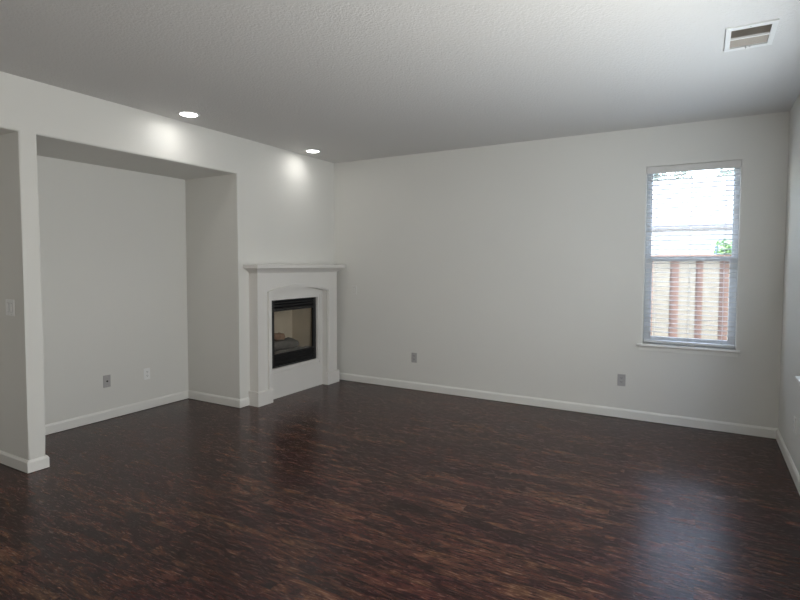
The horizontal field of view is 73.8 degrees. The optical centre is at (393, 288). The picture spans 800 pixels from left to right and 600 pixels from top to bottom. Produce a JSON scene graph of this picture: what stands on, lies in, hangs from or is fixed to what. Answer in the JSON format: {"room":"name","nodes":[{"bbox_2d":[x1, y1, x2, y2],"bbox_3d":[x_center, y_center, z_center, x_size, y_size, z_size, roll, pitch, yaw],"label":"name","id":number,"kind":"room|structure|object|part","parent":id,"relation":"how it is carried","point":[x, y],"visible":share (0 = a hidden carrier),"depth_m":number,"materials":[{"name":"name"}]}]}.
{"room":"empty living room","nodes":[
{"label":"empty living room","id":0,"kind":"room"},
{"bbox_2d":[0,71,333,459],"bbox_3d":[-3.435,-0.051,3.087,0.930,2.740,9.387,2,3,30],"label":"wall","id":1,"kind":"structure","parent":0,"point":[128,235],"depth_m":5.00,"materials":[{"name":"paint"}]},
{"bbox_2d":[6,299,14,315],"bbox_3d":[-2.720,0.133,3.777,0.117,0.115,0.010,2,3,30],"label":"wall switch","id":2,"kind":"object","parent":1,"relation":"attached to","point":[10,304],"visible":1,"depth_m":3.77,"materials":[{"name":"white plastic"}]},
{"bbox_2d":[103,375,110,387],"bbox_3d":[-2.695,0.871,5.021,0.016,0.115,0.071,2,3,30],"label":"cable plate","id":3,"kind":"object","parent":1,"relation":"attached to","point":[107,378],"visible":1,"depth_m":5.02,"materials":[{"name":"grey plastic"}]},
{"bbox_2d":[0,390,248,472],"bbox_3d":[-3.745,1.302,2.458,0.794,0.086,7.585,2,3,30],"label":"baseboard","id":4,"kind":"structure","parent":1,"relation":"attached to","point":[27,466],"depth_m":5.02,"materials":[{"name":"white paint"}]},
{"bbox_2d":[144,368,149,379],"bbox_3d":[-2.489,0.859,5.385,0.008,0.115,0.071,2,3,30],"label":"wall outlet","id":5,"kind":"object","parent":1,"relation":"attached to","point":[146,370],"visible":1,"depth_m":5.38,"materials":[{"name":"white plastic"}]},
{"bbox_2d":[0,379,799,599],"bbox_3d":[-1.373,1.439,1.954,5.729,0.120,9.387,2,3,30],"label":"floor","id":6,"kind":"structure","parent":0,"point":[343,489],"depth_m":3.25,"materials":[{"name":"laminate"}]},
{"bbox_2d":[243,264,345,406],"bbox_3d":[-1.204,0.453,6.148,0.526,1.465,1.522,2,3,30],"label":"fireplace","id":7,"kind":"object","parent":6,"relation":"on","point":[299,302],"visible":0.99,"depth_m":6.04,"materials":[{"name":"white paint"}]},
{"bbox_2d":[274,339,298,350],"bbox_3d":[-1.292,0.644,6.114,0.119,0.132,0.530,2,3,33],"label":"log","id":8,"kind":"object","parent":7,"relation":"on","point":[291,343],"visible":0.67,"depth_m":6.13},
{"bbox_2d":[274,333,284,340],"bbox_3d":[-1.387,0.542,6.042,0.095,0.117,0.347,2,3,40],"label":"log","id":9,"kind":"object","parent":8,"relation":"on","point":[277,336],"visible":0.35,"depth_m":6.09,"materials":[{"name":"wood"}]},
{"bbox_2d":[275,346,309,353],"bbox_3d":[-1.181,0.706,6.112,0.062,0.036,0.674,2,3,30],"label":"grate","id":10,"kind":"object","parent":7,"relation":"on","point":[304,346],"visible":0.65,"depth_m":6.09,"materials":[{"name":"metal"}]},
{"bbox_3d":[-1.135,0.138,6.068,0.026,0.026,0.673,2,3,30],"label":"louvre blade","id":11,"kind":"part","parent":7,"relation":"part of","materials":[{"name":"black metal"}]},
{"bbox_3d":[-1.135,0.170,6.069,0.026,0.026,0.673,2,3,30],"label":"louvre blade","id":12,"kind":"part","parent":7,"relation":"part of","materials":[{"name":"black metal"}]},
{"bbox_3d":[-1.135,0.201,6.070,0.026,0.026,0.673,2,3,30],"label":"louvre blade","id":13,"kind":"part","parent":7,"relation":"part of","materials":[{"name":"black metal"}]},
{"bbox_3d":[-1.068,-0.208,6.044,0.187,0.052,1.501,2,3,30],"label":"cove moulding","id":14,"kind":"part","parent":7,"relation":"part of","materials":[{"name":"white paint"}]},
{"bbox_3d":[-1.136,0.738,6.095,0.026,0.024,0.673,2,3,30],"label":"louvre blade","id":15,"kind":"part","parent":7,"relation":"part of","materials":[{"name":"black metal"}]},
{"bbox_2d":[243,264,345,268],"bbox_3d":[-1.063,-0.254,6.034,0.204,0.041,1.522,2,3,30],"label":"mantel shelf","id":16,"kind":"object","parent":7,"relation":"attached to","point":[246,266],"depth_m":5.76,"materials":[{"name":"white paint"}]},
{"bbox_3d":[-1.137,0.767,6.096,0.026,0.024,0.673,2,3,30],"label":"louvre blade","id":17,"kind":"part","parent":7,"relation":"part of","materials":[{"name":"black metal"}]},
{"bbox_3d":[-1.137,0.796,6.098,0.026,0.024,0.673,2,3,30],"label":"louvre blade","id":18,"kind":"part","parent":7,"relation":"part of","materials":[{"name":"black metal"}]},
{"bbox_3d":[-1.137,0.825,6.099,0.026,0.024,0.673,2,3,30],"label":"louvre blade","id":19,"kind":"part","parent":7,"relation":"part of","materials":[{"name":"black metal"}]},
{"bbox_3d":[-1.131,0.622,6.110,0.054,1.130,0.961,2,3,30],"label":"panel","id":20,"kind":"part","parent":7,"relation":"part of","materials":[{"name":"white paint"}]},
{"bbox_3d":[-1.043,0.491,6.053,0.024,1.098,1.075,2,3,30],"label":"arch moulding","id":21,"kind":"part","parent":7,"relation":"part of","materials":[{"name":"white paint"}]},
{"bbox_2d":[0,0,799,162],"bbox_3d":[-1.365,-1.438,1.821,5.729,0.160,9.387,2,3,30],"label":"ceiling","id":22,"kind":"structure","parent":0,"point":[345,80],"depth_m":3.34,"materials":[{"name":"white paint"}]},
{"bbox_2d":[177,111,199,117],"bbox_3d":[-1.737,-1.479,4.523,0.184,0.008,0.184,2,3,30],"label":"recessed light","id":23,"kind":"object","parent":22,"relation":"in","point":[190,114],"visible":1,"depth_m":4.51,"materials":[{"name":"white"}]},
{"bbox_2d":[305,149,320,152],"bbox_3d":[-0.904,-1.544,5.982,0.184,0.008,0.184,2,3,30],"label":"recessed light","id":24,"kind":"object","parent":22,"relation":"in","point":[307,150],"visible":1,"depth_m":5.98,"materials":[{"name":"white"}]},
{"bbox_2d":[724,18,779,51],"bbox_3d":[1.974,-1.468,2.947,0.232,0.175,0.356,2,3,30],"label":"ceiling vent","id":25,"kind":"object","parent":22,"relation":"in","point":[757,34],"visible":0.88,"depth_m":2.94,"materials":[{"name":"white metal"}]},
{"bbox_2d":[334,111,789,428],"bbox_3d":[1.292,-0.157,5.680,4.639,2.740,0.150,2,3,30],"label":"wall","id":26,"kind":"structure","parent":0,"point":[518,268],"depth_m":5.42,"materials":[{"name":"paint"}]},
{"bbox_2d":[411,353,416,362],"bbox_3d":[0.243,0.807,6.242,0.071,0.115,0.008,2,3,30],"label":"wall outlet","id":27,"kind":"object","parent":26,"relation":"attached to","point":[413,355],"visible":1,"depth_m":6.24,"materials":[{"name":"grey plastic"}]},
{"bbox_2d":[339,372,776,438],"bbox_3d":[1.247,1.168,5.670,4.639,0.086,0.014,2,3,30],"label":"baseboard","id":28,"kind":"structure","parent":26,"relation":"attached to","point":[759,431],"depth_m":5.31,"materials":[{"name":"white paint"}]},
{"bbox_2d":[617,374,625,385],"bbox_3d":[2.188,0.876,5.114,0.071,0.115,0.008,2,3,30],"label":"wall outlet","id":29,"kind":"object","parent":26,"relation":"attached to","point":[621,378],"visible":1,"depth_m":5.11,"materials":[{"name":"grey plastic"}]},
{"bbox_2d":[637,168,740,356],"bbox_3d":[2.683,-0.269,4.837,0.819,1.703,0.171,2,3,30],"label":"window","id":30,"kind":"structure","parent":26,"relation":"in","point":[648,259],"depth_m":4.82,"materials":[{"name":"grey plastic"}]},
{"bbox_3d":[2.647,0.534,4.816,0.819,0.020,0.036,2,3,30],"label":"sill","id":31,"kind":"part","parent":30,"relation":"part of","materials":[{"name":"white paint"}]},
{"bbox_3d":[2.709,0.094,4.888,0.669,0.781,0.024,2,3,30],"label":"sash","id":32,"kind":"part","parent":30,"relation":"part of","materials":[{"name":"grey plastic"}]},
{"bbox_2d":[644,160,740,347],"bbox_3d":[2.677,-0.304,4.812,0.729,1.627,0.071,2,3,30],"label":"blind","id":33,"kind":"object","parent":30,"relation":"attached to","point":[735,163],"visible":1,"depth_m":4.79,"materials":[{"name":"white plastic"}]},
{"bbox_3d":[2.446,-0.299,4.956,0.008,1.567,0.055,2,3,30],"label":"ladder cord","id":34,"kind":"part","parent":33,"relation":"part of","materials":[{"name":"white fabric"}]},
{"bbox_3d":[2.679,0.498,4.856,0.721,0.022,0.050,2,3,30],"label":"rail","id":35,"kind":"part","parent":33,"relation":"part of","materials":[{"name":"grey plastic"}]},
{"bbox_3d":[2.683,-0.292,4.818,0.008,1.567,0.055,2,3,30],"label":"ladder cord","id":36,"kind":"part","parent":33,"relation":"part of","materials":[{"name":"white fabric"}]},
{"bbox_3d":[2.913,-0.285,4.685,0.008,1.567,0.055,2,3,30],"label":"ladder cord","id":37,"kind":"part","parent":33,"relation":"part of","materials":[{"name":"white fabric"}]},
{"bbox_3d":[2.724,-0.671,4.875,0.669,0.837,0.020,2,3,30],"label":"sash","id":38,"kind":"part","parent":30,"relation":"part of","materials":[{"name":"grey plastic"}]},
{"bbox_2d":[778,94,799,474],"bbox_3d":[1.043,0.082,0.489,0.150,2.740,9.387,2,3,30],"label":"wall","id":39,"kind":"structure","parent":0,"point":[789,393],"depth_m":4.04,"materials":[{"name":"paint"}]},
{"bbox_2d":[776,429,799,494],"bbox_3d":[0.965,1.402,0.585,0.014,0.086,9.073,2,3,30],"label":"baseboard","id":40,"kind":"structure","parent":39,"relation":"attached to","point":[794,473],"depth_m":3.85,"materials":[{"name":"white paint"}]},
{"bbox_2d":[793,416,795,433],"bbox_3d":[2.804,0.953,3.728,0.008,0.115,0.071,2,3,30],"label":"wall outlet","id":41,"kind":"object","parent":39,"relation":"attached to","point":[794,420],"visible":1,"depth_m":3.71,"materials":[{"name":"white plastic"}]},
{"bbox_2d":[794,376,799,385],"bbox_3d":[2.318,-0.172,2.724,0.171,1.703,1.782,2,3,30],"label":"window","id":42,"kind":"structure","parent":39,"relation":"in","point":[797,378],"depth_m":3.49,"materials":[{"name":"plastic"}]},
{"label":"outside","id":43,"kind":"structure","parent":0,"visible":0},
{"bbox_3d":[10.038,1.260,17.371,60.000,0.120,80.000,2,3,30],"label":"ground","id":44,"kind":"structure","parent":43,"visible":0},
{"bbox_2d":[653,171,692,179],"bbox_3d":[12.701,-2.459,24.800,2.800,6.646,2.139,2,3,30],"label":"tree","id":45,"kind":"object","parent":44,"relation":"on","point":[675,176],"visible":0.07,"depth_m":24.19,"materials":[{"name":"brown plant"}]},
{"bbox_2d":[650,255,731,339],"bbox_3d":[3.673,0.645,6.344,7.222,2.090,0.200,2,3,30],"label":"fence","id":46,"kind":"object","parent":44,"relation":"on","point":[711,273],"visible":0.02,"depth_m":6.33,"materials":[{"name":"beige wood"}]},
{"bbox_3d":[3.651,-0.381,6.276,7.200,0.034,0.140,2,3,30],"label":"cap rail","id":47,"kind":"part","parent":46,"relation":"part of","materials":[{"name":"beige wood"}]},
{"bbox_2d":[651,176,733,254],"bbox_3d":[8.028,-0.763,13.803,14.800,4.240,8.330,2,3,30],"label":"sky","id":48,"kind":"structure","parent":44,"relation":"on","point":[666,244],"depth_m":10.77,"materials":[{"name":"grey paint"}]},
{"bbox_2d":[711,236,731,254],"bbox_3d":[5.215,0.387,8.065,0.792,2.458,0.600,2,3,30],"label":"shrub","id":49,"kind":"object","parent":44,"relation":"on","point":[728,248],"visible":0.12,"depth_m":8.09,"materials":[{"name":"green plant"}]},
{"bbox_2d":[716,168,733,175],"bbox_3d":[11.543,-1.501,18.024,2.157,5.350,2.022,2,3,30],"label":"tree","id":50,"kind":"object","parent":44,"relation":"on","point":[731,172],"visible":0.03,"depth_m":17.55,"materials":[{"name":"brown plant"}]}
]}

